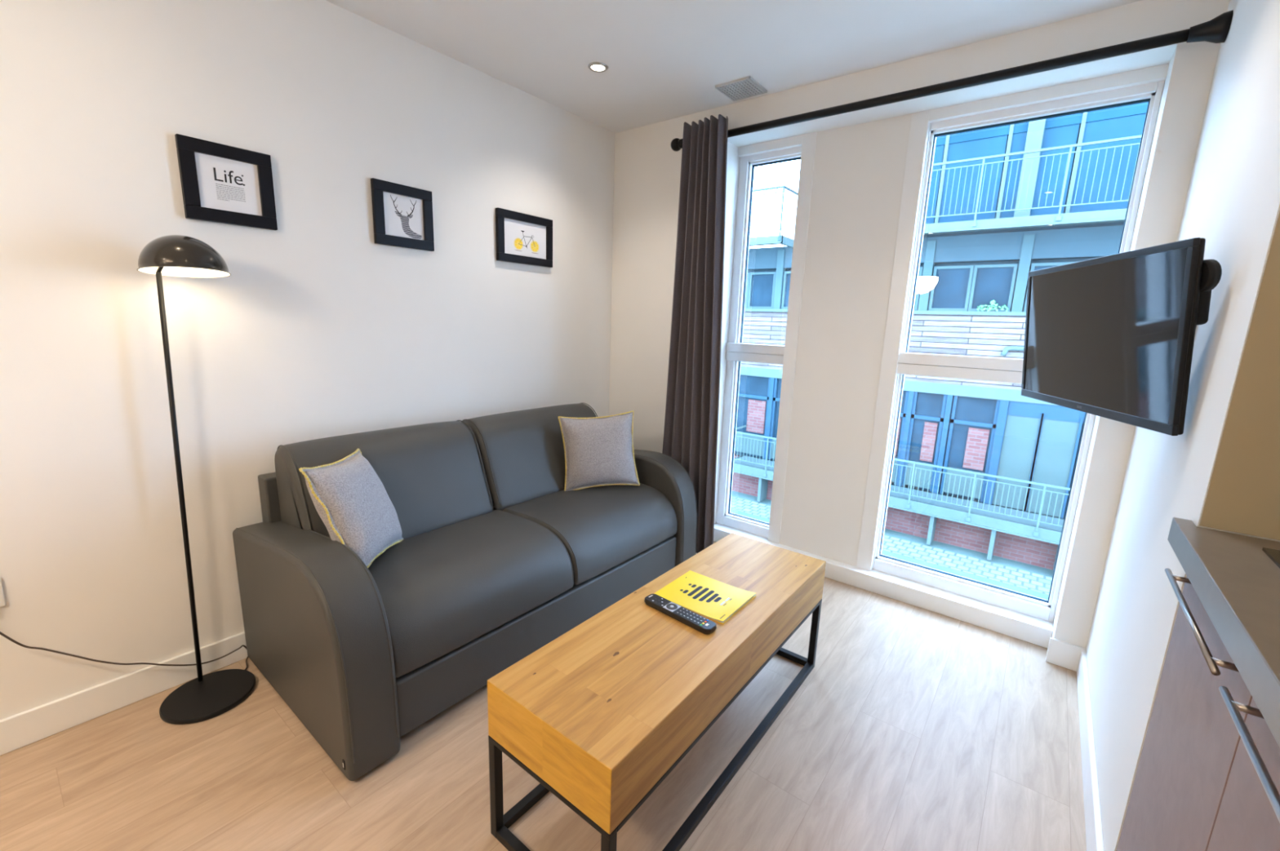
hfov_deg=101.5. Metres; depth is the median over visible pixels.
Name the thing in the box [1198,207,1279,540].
panel
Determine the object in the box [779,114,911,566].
pier
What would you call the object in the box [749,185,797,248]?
balcony
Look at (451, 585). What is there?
seat cushion
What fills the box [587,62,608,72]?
recessed light
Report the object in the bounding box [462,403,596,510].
cushion
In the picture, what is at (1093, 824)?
baseboard
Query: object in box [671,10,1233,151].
curtain rod
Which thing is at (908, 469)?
balcony railing
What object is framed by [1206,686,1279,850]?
base cabinet
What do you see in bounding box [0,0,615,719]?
wall
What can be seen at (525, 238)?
print
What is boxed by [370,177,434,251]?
picture frame
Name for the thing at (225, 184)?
print
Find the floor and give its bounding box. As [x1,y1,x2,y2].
[0,541,1086,850]
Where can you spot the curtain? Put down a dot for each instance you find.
(693, 384)
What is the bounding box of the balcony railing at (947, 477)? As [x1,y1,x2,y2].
[942,466,984,499]
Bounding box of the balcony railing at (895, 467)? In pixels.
[891,457,897,482]
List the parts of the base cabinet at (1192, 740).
handle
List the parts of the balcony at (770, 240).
rail, handrail, post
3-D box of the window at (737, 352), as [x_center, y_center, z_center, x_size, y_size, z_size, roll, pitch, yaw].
[0.724,-0.427,2.981,0.430,2.158,0.205,11,14,37]
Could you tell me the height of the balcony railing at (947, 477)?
0.550 m
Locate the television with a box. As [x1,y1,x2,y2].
[1021,237,1222,435]
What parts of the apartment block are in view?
pane, pane, post, pane, pane, window sill, pane, post, pane, post, pane, pane, pane, post, door, door frame, blind rail, pane, door, door frame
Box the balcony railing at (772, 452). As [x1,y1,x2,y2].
[770,437,776,458]
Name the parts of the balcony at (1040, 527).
post, rail, handrail, post, post, post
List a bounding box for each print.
[194,151,262,216]
[382,191,424,239]
[504,217,546,259]
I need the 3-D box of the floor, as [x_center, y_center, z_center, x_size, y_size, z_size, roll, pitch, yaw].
[-0.476,1.213,0.698,3.565,0.080,5.660,11,14,37]
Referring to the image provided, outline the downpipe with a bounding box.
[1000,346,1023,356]
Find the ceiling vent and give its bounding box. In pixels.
[715,75,767,101]
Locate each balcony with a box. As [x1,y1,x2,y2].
[733,425,1070,573]
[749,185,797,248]
[924,134,1142,235]
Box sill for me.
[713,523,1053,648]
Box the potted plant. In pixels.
[977,300,1008,312]
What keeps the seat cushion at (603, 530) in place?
on the sofa
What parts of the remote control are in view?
navigation plate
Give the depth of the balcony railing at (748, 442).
13.90 m
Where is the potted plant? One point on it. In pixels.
(992, 302)
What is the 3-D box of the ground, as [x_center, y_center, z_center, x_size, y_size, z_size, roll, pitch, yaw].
[18.411,-0.321,27.662,50.000,0.320,59.400,11,14,37]
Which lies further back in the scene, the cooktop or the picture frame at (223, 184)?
the picture frame at (223, 184)
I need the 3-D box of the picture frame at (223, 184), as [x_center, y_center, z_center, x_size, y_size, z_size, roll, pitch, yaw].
[-1.366,-0.799,1.741,0.020,0.246,0.250,11,14,37]
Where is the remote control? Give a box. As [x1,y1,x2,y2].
[644,594,716,635]
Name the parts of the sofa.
arm, panel, panel, arm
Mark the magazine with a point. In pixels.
(714, 600)
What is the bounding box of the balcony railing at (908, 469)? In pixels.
[905,460,933,488]
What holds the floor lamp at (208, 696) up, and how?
on the floor
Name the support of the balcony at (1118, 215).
attached to the apartment block
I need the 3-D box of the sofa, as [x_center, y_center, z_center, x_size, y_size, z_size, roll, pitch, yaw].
[-0.577,0.420,2.322,0.874,0.837,1.790,11,14,37]
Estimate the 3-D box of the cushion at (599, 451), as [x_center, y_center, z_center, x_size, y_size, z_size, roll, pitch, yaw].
[-0.205,0.132,2.650,0.417,0.408,0.157,0,11,-9]
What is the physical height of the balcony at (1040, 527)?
1.660 m
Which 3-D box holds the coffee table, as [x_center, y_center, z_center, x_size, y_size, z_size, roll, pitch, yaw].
[0.157,0.778,1.650,0.399,0.445,1.218,11,14,37]
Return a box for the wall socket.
[0,577,6,607]
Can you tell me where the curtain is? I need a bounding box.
[662,114,728,554]
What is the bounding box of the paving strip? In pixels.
[730,496,1052,595]
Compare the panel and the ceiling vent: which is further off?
the ceiling vent
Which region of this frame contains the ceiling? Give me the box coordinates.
[325,0,1142,133]
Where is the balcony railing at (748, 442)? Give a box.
[734,431,764,456]
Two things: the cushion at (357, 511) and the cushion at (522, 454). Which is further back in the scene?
the cushion at (522, 454)
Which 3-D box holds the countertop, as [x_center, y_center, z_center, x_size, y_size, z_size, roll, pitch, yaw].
[0.620,0.408,-0.021,0.645,0.050,2.295,11,14,37]
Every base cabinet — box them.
[1115,568,1252,850]
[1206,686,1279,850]
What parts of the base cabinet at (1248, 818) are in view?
handle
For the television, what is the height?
0.429 m
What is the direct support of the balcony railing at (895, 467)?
hanging from the apartment block
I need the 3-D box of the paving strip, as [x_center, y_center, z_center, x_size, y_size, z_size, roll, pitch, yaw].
[5.354,2.470,10.485,17.000,0.025,0.800,11,14,37]
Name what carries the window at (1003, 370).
attached to the wall at (647, 171)
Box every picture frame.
[174,133,277,230]
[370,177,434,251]
[495,207,552,267]
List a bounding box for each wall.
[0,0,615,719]
[608,0,1229,648]
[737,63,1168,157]
[1085,0,1279,850]
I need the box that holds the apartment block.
[732,102,1148,570]
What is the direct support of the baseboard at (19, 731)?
attached to the wall at (317, 329)
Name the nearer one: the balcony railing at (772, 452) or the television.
the television
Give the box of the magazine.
[653,570,755,624]
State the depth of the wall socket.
1.48 m
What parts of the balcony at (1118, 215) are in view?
post, handrail, post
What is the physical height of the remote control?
0.020 m
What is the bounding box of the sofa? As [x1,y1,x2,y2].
[232,403,697,781]
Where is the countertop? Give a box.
[1167,517,1279,747]
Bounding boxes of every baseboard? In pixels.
[0,631,247,755]
[1045,637,1085,671]
[1076,648,1104,850]
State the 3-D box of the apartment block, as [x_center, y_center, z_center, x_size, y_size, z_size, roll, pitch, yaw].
[4.099,-3.353,14.495,22.500,9.780,4.600,11,14,37]
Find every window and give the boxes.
[715,132,817,543]
[872,80,1164,622]
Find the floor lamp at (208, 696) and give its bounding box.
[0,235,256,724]
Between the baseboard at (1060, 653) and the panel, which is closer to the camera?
the panel
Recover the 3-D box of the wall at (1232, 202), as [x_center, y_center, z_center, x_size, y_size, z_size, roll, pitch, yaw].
[1.790,-0.060,1.130,0.900,2.400,1.130,11,14,37]
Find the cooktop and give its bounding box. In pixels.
[1262,547,1279,568]
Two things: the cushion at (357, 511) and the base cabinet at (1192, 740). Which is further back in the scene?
the cushion at (357, 511)
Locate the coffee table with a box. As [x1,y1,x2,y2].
[487,533,826,850]
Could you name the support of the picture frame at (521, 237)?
attached to the wall at (317, 329)
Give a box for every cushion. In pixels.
[274,421,493,539]
[298,448,403,568]
[368,510,573,678]
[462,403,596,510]
[502,483,677,585]
[558,410,639,491]
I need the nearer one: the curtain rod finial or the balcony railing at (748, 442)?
the curtain rod finial
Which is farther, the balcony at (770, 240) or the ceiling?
the balcony at (770, 240)
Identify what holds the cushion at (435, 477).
on the sofa
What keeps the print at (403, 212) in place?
attached to the picture frame at (402, 215)
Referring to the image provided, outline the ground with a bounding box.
[730,490,1053,600]

